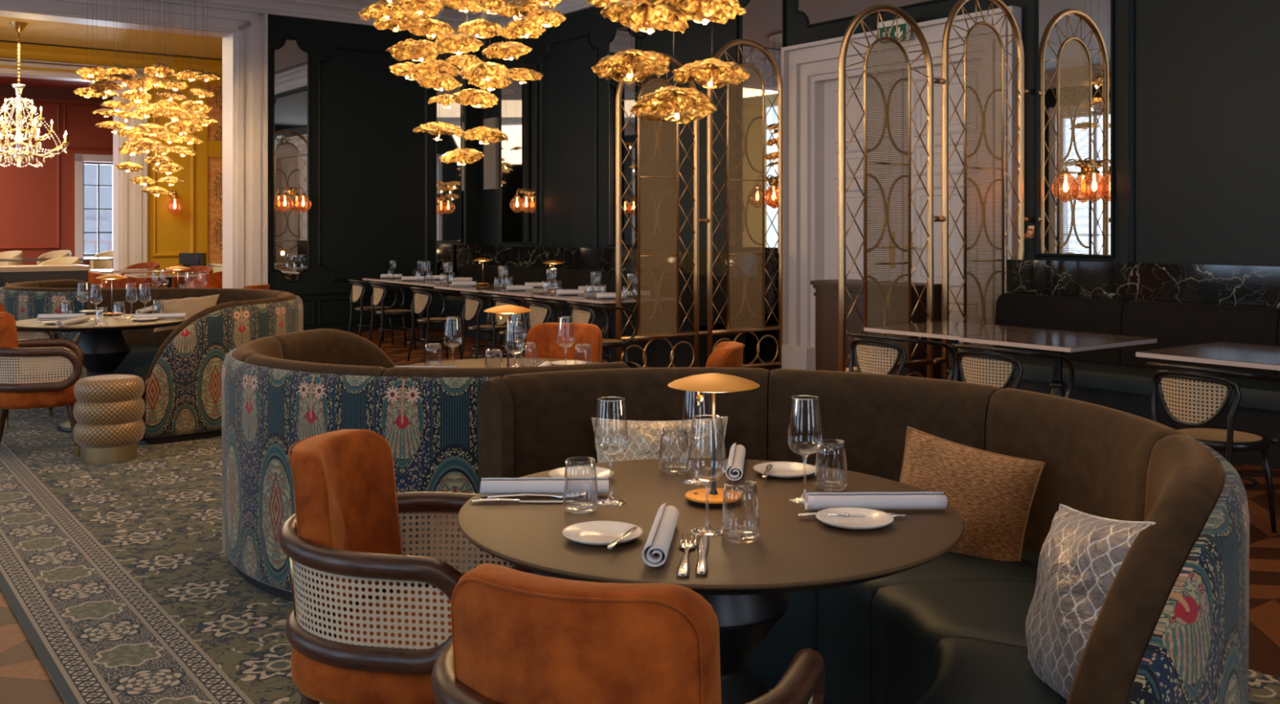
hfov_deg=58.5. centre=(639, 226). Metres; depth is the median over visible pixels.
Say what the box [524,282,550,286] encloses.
rolled napkin
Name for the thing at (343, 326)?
trim
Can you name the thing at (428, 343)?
tumbler
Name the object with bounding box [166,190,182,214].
wall sconce
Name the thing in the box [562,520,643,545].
plate
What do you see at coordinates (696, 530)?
wine glass
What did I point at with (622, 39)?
wall mirror
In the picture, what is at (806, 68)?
trim
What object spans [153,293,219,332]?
pillow
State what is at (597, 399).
bowl
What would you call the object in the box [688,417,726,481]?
bowl
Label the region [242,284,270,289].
armchair
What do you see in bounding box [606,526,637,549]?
knife
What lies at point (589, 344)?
tumbler
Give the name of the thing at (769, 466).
knife
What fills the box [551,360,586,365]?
plate
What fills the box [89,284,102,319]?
wine glass
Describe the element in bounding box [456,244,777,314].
marble ledge
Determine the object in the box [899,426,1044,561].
pillow
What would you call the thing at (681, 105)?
chandelier
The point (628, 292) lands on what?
rolled napkin
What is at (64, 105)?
trim
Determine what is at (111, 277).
table lamp
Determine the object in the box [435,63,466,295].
wall mirror
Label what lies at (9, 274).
countertop
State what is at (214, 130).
wall panel
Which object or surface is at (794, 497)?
wine glass
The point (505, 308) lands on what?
table lamp
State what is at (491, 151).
wall speaker
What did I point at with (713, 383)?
table lamp
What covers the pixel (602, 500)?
wine glass
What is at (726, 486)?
tumbler
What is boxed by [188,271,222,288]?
tub chair
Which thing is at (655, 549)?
rolled napkin
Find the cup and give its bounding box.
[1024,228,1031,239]
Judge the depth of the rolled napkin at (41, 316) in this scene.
8.01 m
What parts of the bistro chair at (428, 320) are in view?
frame, cane seat, leg, leg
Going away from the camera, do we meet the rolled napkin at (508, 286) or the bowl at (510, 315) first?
the bowl at (510, 315)
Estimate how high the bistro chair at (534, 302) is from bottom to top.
0.783 m
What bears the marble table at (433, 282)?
on the floor
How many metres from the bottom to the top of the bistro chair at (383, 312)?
0.783 m
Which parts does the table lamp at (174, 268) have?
lamp shade, stem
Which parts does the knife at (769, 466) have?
handle, blade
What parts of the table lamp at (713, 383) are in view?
bulb, stem, lamp shade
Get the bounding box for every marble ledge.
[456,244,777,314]
[1006,258,1279,308]
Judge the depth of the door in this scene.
10.24 m
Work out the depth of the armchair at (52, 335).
8.41 m
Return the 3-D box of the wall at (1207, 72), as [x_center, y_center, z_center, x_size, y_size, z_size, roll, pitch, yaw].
[3.436,-0.810,8.989,0.300,4.420,19.100,0,0,-36]
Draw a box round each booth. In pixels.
[0,279,173,378]
[86,288,303,444]
[221,328,642,602]
[478,367,1249,703]
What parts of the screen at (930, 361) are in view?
rail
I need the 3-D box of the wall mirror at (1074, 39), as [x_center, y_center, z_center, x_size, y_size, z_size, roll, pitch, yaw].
[3.346,-1.065,8.825,0.029,2.600,0.673,0,0,-36]
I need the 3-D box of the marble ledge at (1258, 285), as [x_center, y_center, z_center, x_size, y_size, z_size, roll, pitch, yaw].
[5.878,0.550,5.065,0.405,0.600,9.686,0,0,-36]
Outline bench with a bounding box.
[206,262,222,272]
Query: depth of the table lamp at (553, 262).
11.83 m
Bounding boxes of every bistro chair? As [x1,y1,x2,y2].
[348,279,398,344]
[368,281,420,349]
[406,286,467,362]
[459,291,521,359]
[490,294,555,358]
[524,297,592,356]
[566,301,638,362]
[846,332,955,380]
[951,342,1074,398]
[1146,361,1279,533]
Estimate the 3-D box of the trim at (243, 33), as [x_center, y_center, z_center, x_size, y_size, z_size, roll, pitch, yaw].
[-7.265,-0.670,13.019,5.876,4.140,0.540,0,0,-36]
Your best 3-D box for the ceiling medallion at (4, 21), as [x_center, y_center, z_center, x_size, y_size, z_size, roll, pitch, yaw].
[-9.134,-3.025,16.797,1.320,0.050,1.320,0,0,0]
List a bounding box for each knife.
[471,497,574,502]
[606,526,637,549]
[695,533,709,575]
[761,463,772,478]
[797,511,906,516]
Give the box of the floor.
[0,327,1279,703]
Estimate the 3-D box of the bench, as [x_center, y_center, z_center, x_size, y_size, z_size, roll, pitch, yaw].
[-6.475,0.859,18.594,0.790,0.982,1.290,0,0,-36]
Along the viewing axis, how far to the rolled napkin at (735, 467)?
2.98 m
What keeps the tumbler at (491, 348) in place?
on the round table at (496, 362)
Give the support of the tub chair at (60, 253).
on the floor
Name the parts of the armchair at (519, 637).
backrest, arm frame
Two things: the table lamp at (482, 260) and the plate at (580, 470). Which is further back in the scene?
the table lamp at (482, 260)
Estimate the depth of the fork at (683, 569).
2.22 m
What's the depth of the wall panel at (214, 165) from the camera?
20.99 m
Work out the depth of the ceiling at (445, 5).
15.79 m
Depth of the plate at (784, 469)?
3.02 m
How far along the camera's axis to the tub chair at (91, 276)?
15.10 m
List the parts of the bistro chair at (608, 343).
frame, leg, cane seat, leg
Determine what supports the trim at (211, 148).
attached to the wall at (28, 193)
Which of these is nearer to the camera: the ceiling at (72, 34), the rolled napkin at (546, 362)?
the rolled napkin at (546, 362)
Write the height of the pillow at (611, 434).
0.315 m
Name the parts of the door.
handle, handle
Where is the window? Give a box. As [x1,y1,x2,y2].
[83,161,112,256]
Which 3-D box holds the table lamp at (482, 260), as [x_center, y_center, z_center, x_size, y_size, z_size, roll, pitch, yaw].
[-1.764,0.498,12.830,0.217,0.303,0.217,0,0,0]
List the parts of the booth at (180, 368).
seat, seat, backrest panel, backrest panel, backrest panel, backrest panel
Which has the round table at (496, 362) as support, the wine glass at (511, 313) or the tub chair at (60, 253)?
the wine glass at (511, 313)
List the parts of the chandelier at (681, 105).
bulb arm, bulb arm, bulb, bulb arm, bulb arm, bulb, bulb arm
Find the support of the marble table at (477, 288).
on the floor
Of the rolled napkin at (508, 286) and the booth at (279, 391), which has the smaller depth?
the booth at (279, 391)
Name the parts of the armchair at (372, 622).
brass rod, leg, backrest, seat, cane panel, arm frame, cane panel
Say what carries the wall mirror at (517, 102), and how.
attached to the wall at (1207, 72)
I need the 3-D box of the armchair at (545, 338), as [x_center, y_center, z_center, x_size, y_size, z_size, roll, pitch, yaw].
[-0.462,0.959,6.055,0.639,0.861,0.602,0,0,19]
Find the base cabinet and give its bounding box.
[178,253,206,266]
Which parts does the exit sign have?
sign plate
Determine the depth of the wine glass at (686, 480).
2.91 m
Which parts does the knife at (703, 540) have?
handle, blade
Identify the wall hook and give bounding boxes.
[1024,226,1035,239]
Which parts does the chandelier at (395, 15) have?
bulb arm, bulb arm, bulb arm, bulb arm, bulb arm, bulb arm, bulb arm, bulb arm, bulb arm, bulb arm, bulb arm, bulb arm, bulb arm, bulb arm, bulb arm, bulb arm, bulb arm, bulb arm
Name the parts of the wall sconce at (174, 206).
amber globe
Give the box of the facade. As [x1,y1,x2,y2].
[84,164,111,253]
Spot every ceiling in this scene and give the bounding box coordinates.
[0,22,222,88]
[373,0,511,13]
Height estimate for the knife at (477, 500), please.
0.009 m
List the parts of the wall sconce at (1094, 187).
amber globe, arm, arm, amber globe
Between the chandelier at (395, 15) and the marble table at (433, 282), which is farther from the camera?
the marble table at (433, 282)
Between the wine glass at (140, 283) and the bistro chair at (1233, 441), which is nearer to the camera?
the bistro chair at (1233, 441)
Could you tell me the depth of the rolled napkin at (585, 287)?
11.49 m
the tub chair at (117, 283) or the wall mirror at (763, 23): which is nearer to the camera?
the wall mirror at (763, 23)
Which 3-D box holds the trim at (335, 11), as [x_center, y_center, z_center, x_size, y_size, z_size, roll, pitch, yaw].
[-7.043,-2.875,12.822,12.000,0.290,0.280,0,0,-36]
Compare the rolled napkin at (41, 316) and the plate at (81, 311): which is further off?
the plate at (81, 311)
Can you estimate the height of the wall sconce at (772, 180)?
0.334 m
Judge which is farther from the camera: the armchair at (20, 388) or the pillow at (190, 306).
the pillow at (190, 306)
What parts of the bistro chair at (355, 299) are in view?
frame, cane seat, leg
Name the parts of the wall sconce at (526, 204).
amber globe, arm, amber globe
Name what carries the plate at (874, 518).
on the round table at (747, 586)
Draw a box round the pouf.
[72,373,145,463]
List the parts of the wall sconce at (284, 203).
amber globe, arm, arm, amber globe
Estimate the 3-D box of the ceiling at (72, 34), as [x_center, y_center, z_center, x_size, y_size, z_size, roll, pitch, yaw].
[-11.366,-3.125,18.506,11.800,0.150,13.200,0,0,-36]
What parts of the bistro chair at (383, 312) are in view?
frame, cane seat, leg, leg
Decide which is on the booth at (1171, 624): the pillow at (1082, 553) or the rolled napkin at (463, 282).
the pillow at (1082, 553)
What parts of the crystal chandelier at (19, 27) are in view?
arm, arm, arm, arm, arm, arm, stem, crown, chain, arm, arm, arm, arm, arm, arm, arm, arm, arm, arm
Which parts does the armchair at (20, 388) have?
leg, leg, backrest, cane panel, seat, arm frame, cane panel, leg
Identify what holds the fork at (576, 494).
on the round table at (747, 586)
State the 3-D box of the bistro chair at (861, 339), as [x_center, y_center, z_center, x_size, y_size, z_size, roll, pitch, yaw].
[1.507,1.010,6.755,0.491,0.783,0.569,0,0,-36]
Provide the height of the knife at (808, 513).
0.009 m
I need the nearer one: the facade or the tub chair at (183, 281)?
the tub chair at (183, 281)
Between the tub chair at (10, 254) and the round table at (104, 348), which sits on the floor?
the tub chair at (10, 254)
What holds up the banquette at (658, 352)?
on the floor
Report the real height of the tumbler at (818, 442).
0.118 m
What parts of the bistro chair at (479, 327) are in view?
frame, cane seat, leg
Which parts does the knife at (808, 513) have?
handle, blade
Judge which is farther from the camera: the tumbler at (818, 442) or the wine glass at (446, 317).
the wine glass at (446, 317)
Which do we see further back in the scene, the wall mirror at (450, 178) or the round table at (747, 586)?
the wall mirror at (450, 178)
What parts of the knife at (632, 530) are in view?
handle, blade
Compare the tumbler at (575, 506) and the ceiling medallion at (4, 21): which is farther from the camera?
the ceiling medallion at (4, 21)
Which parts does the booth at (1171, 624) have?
seat, backrest panel, seat, backrest panel, seat, seat, seat, backrest panel, backrest panel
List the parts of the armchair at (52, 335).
backrest, cane panel, arm frame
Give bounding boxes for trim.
[0,0,267,288]
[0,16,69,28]
[0,40,222,60]
[0,41,222,83]
[0,57,147,275]
[0,84,112,102]
[0,99,112,248]
[75,153,112,262]
[152,80,222,266]
[165,0,476,37]
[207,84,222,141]
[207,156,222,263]
[287,46,442,331]
[472,0,595,28]
[539,0,1135,261]
[781,5,1022,369]
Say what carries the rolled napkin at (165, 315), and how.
on the round table at (104, 348)
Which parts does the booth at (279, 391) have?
backrest panel, backrest panel, backrest panel, backrest panel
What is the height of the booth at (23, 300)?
0.885 m
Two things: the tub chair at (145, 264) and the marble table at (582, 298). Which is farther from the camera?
the tub chair at (145, 264)
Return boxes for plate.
[42,320,58,324]
[79,310,103,313]
[131,317,158,320]
[548,465,613,477]
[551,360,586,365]
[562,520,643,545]
[753,461,817,478]
[815,506,893,529]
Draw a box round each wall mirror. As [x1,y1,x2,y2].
[272,37,309,282]
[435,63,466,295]
[498,64,537,244]
[606,25,637,247]
[739,0,785,250]
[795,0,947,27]
[1035,0,1114,257]
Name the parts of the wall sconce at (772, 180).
amber globe, amber globe, arm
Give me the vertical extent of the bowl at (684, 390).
0.135 m
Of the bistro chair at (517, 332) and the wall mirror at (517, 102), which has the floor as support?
the bistro chair at (517, 332)
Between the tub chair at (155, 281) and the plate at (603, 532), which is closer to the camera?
the plate at (603, 532)
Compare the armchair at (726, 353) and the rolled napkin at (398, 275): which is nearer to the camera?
the armchair at (726, 353)
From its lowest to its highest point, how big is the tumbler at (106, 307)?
0.118 m
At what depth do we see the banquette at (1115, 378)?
7.55 m
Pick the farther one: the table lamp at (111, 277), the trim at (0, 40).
the trim at (0, 40)
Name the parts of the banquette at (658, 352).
backrest panel, backrest panel, backrest panel, backrest panel, seat, backrest panel, backrest panel, backrest panel, backrest panel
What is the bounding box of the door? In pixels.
[824,61,982,366]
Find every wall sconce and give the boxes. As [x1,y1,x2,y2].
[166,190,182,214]
[276,186,311,212]
[509,187,533,213]
[749,174,777,208]
[1051,157,1109,202]
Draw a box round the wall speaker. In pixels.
[483,117,498,189]
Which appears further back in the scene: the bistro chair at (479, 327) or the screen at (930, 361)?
the bistro chair at (479, 327)
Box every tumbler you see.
[94,306,108,325]
[112,301,124,318]
[424,342,442,366]
[484,348,502,367]
[519,342,536,366]
[563,457,598,513]
[573,343,591,364]
[658,426,688,475]
[720,479,759,543]
[814,439,847,491]
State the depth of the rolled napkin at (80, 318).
7.62 m
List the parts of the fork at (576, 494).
handle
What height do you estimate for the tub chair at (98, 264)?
0.903 m
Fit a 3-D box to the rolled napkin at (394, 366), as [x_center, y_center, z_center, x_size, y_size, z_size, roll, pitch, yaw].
[-0.941,0.627,4.992,0.277,0.038,0.042,0,0,4]
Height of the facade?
5.000 m
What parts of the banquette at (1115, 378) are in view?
backrest panel, seat, backrest panel, backrest panel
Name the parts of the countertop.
door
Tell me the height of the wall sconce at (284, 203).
0.334 m
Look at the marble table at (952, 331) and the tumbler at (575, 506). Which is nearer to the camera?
the tumbler at (575, 506)
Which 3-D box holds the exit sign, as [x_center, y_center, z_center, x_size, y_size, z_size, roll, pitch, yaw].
[2.289,-1.716,10.066,0.244,0.194,0.324,0,0,-36]
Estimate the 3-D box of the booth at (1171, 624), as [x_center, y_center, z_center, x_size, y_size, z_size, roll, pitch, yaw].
[0.659,0.946,3.266,1.352,0.885,2.444,0,0,-33]
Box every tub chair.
[0,250,22,265]
[36,249,71,264]
[39,256,79,264]
[88,271,105,288]
[89,250,112,275]
[101,276,153,288]
[120,262,159,283]
[151,263,183,287]
[172,266,213,288]
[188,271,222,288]
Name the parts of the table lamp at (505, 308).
stem, lamp shade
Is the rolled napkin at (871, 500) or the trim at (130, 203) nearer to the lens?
the rolled napkin at (871, 500)
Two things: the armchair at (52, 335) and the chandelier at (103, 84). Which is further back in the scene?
the chandelier at (103, 84)
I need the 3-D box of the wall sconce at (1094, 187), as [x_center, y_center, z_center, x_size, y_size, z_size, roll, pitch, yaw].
[3.336,-0.355,8.659,0.212,0.334,0.445,0,0,-36]
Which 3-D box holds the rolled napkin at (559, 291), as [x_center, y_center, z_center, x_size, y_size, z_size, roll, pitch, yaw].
[-0.662,0.620,10.906,0.273,0.050,0.055,0,0,-3]
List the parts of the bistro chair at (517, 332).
frame, cane seat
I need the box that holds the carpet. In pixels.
[0,405,1279,703]
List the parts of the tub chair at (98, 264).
seat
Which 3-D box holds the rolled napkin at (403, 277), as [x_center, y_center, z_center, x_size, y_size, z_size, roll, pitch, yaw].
[-2.740,0.620,13.786,0.273,0.050,0.055,0,0,-3]
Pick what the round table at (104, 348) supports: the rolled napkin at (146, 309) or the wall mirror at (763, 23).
the rolled napkin at (146, 309)
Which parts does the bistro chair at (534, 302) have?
frame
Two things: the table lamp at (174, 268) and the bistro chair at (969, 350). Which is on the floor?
the bistro chair at (969, 350)
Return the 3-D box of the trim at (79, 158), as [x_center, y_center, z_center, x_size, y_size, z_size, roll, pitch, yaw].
[-12.131,-0.410,25.648,1.021,2.420,0.200,0,0,-36]
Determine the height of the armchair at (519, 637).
0.861 m
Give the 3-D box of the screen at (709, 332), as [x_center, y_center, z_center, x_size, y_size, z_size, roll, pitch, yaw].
[0.646,-0.205,10.720,2.130,3.210,0.052,0,0,-36]
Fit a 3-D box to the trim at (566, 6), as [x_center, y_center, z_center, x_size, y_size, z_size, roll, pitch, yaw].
[3.232,-2.875,8.776,0.280,0.290,19.000,0,0,-36]
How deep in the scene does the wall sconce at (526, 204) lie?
15.23 m
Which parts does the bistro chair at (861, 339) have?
frame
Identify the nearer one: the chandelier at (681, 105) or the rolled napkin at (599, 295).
the chandelier at (681, 105)
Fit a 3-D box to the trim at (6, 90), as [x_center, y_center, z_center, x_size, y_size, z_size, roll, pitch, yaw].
[-15.002,-2.925,23.428,11.800,0.250,0.160,0,0,-36]
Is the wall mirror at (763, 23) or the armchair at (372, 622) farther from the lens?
the wall mirror at (763, 23)
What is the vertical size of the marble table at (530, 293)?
0.750 m
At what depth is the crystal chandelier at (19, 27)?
16.79 m
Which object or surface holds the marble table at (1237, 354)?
on the floor
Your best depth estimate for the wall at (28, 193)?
24.80 m
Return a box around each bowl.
[509,315,526,342]
[594,399,628,457]
[681,390,711,439]
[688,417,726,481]
[787,396,822,454]
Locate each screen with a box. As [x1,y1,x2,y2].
[615,39,782,368]
[838,0,1034,379]
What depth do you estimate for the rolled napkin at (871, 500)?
2.60 m
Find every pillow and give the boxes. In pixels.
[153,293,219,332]
[591,416,728,462]
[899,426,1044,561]
[1025,503,1156,699]
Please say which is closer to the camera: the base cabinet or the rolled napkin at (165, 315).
the rolled napkin at (165, 315)
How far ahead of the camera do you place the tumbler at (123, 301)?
8.12 m
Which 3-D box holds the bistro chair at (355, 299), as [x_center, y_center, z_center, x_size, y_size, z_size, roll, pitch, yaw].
[-3.212,1.010,13.614,0.491,0.783,0.569,0,0,-34]
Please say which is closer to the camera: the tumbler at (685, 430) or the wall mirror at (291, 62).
the tumbler at (685, 430)
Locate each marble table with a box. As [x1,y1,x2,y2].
[362,277,488,343]
[434,283,547,357]
[482,287,598,323]
[533,291,680,362]
[863,320,1043,381]
[959,328,1156,396]
[1135,342,1279,507]
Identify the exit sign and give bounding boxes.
[878,17,910,44]
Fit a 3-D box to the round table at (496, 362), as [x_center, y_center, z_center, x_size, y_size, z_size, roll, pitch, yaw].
[-0.610,1.019,5.120,1.149,0.738,1.149,0,0,-17]
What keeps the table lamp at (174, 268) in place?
on the round table
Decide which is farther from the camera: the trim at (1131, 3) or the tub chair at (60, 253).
the tub chair at (60, 253)
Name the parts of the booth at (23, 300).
backrest panel, backrest panel, backrest panel, backrest panel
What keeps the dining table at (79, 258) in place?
on the floor
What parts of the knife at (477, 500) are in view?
handle, blade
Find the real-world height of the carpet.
0.010 m
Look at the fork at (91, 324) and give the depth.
7.48 m
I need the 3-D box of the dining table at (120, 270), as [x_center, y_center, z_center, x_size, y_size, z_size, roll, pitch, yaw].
[-7.770,1.025,17.400,1.000,0.750,0.800,0,0,-36]
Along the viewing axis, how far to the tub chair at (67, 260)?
19.25 m
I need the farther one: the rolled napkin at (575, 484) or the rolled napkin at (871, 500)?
the rolled napkin at (575, 484)
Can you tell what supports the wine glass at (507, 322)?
on the round table at (496, 362)
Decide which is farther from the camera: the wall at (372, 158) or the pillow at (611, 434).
the wall at (372, 158)
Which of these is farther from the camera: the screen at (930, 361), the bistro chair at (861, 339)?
the screen at (930, 361)
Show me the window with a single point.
(98, 164)
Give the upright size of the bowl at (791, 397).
0.135 m
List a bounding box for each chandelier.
[0,21,69,167]
[73,0,222,195]
[358,0,566,165]
[584,0,751,124]
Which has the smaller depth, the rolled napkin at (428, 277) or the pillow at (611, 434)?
the pillow at (611, 434)
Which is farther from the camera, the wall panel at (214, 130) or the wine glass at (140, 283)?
the wall panel at (214, 130)
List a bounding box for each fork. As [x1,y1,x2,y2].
[60,324,93,326]
[486,491,587,497]
[675,533,696,577]
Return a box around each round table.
[15,314,188,432]
[394,357,599,367]
[457,457,964,703]
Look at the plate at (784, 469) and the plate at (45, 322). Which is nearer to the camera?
the plate at (784, 469)
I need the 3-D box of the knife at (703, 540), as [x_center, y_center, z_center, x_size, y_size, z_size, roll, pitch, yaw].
[0.124,0.643,2.263,0.025,0.010,0.276,0,0,4]
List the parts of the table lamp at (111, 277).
stem, lamp shade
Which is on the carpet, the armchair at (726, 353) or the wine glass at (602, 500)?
the armchair at (726, 353)
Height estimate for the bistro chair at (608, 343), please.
0.783 m
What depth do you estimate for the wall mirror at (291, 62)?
14.84 m
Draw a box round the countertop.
[0,264,90,287]
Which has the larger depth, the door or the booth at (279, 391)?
the door
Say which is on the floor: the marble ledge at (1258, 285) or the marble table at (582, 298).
the marble table at (582, 298)
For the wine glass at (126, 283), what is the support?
on the round table at (104, 348)
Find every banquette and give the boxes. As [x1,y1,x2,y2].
[428,263,745,367]
[959,293,1279,469]
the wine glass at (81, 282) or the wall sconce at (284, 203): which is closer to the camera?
the wine glass at (81, 282)
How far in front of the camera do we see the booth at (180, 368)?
7.53 m
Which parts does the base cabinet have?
door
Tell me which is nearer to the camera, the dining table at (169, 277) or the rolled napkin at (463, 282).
the rolled napkin at (463, 282)
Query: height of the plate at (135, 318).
0.017 m
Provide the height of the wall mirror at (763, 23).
2.700 m
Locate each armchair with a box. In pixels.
[0,302,58,427]
[0,311,84,455]
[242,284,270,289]
[278,428,533,703]
[430,562,825,703]
[524,322,608,362]
[705,341,744,367]
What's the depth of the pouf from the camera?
6.70 m
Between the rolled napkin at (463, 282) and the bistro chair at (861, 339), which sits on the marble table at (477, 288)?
the rolled napkin at (463, 282)
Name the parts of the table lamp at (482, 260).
lamp shade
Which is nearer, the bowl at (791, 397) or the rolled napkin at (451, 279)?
the bowl at (791, 397)
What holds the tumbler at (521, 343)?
on the round table at (496, 362)
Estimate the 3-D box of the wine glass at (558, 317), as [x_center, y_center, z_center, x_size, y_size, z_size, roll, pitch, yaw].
[-0.336,0.528,5.150,0.081,0.244,0.081,0,0,18]
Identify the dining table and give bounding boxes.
[0,257,112,261]
[88,268,171,276]
[124,271,208,288]
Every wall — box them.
[0,82,196,272]
[267,14,480,326]
[480,0,1279,362]
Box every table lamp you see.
[95,274,127,315]
[164,266,190,288]
[473,257,492,284]
[483,304,532,367]
[543,260,563,289]
[667,373,759,507]
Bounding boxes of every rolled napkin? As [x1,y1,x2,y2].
[36,313,85,319]
[55,315,89,326]
[133,312,185,318]
[135,305,157,313]
[380,273,402,277]
[394,365,456,367]
[401,275,424,280]
[425,275,447,279]
[448,277,472,281]
[451,280,476,285]
[480,476,608,493]
[506,284,533,289]
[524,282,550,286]
[533,360,551,366]
[556,288,585,294]
[577,285,605,290]
[596,292,626,297]
[621,290,649,296]
[641,502,679,566]
[725,442,746,480]
[804,491,946,510]
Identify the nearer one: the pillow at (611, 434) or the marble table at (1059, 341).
the pillow at (611, 434)
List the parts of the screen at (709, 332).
rail, rail, rail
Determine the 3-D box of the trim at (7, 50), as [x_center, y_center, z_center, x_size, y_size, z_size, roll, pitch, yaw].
[-11.390,-2.835,18.201,11.400,0.430,0.260,0,0,-36]
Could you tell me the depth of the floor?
4.35 m
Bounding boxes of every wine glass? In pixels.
[76,282,88,304]
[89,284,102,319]
[125,283,137,317]
[138,283,151,302]
[444,316,462,349]
[504,321,524,355]
[509,313,526,366]
[556,316,574,349]
[594,396,628,503]
[681,390,711,483]
[688,414,726,534]
[787,395,822,501]
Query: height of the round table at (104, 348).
0.738 m
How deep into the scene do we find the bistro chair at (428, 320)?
11.82 m
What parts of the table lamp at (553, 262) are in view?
lamp shade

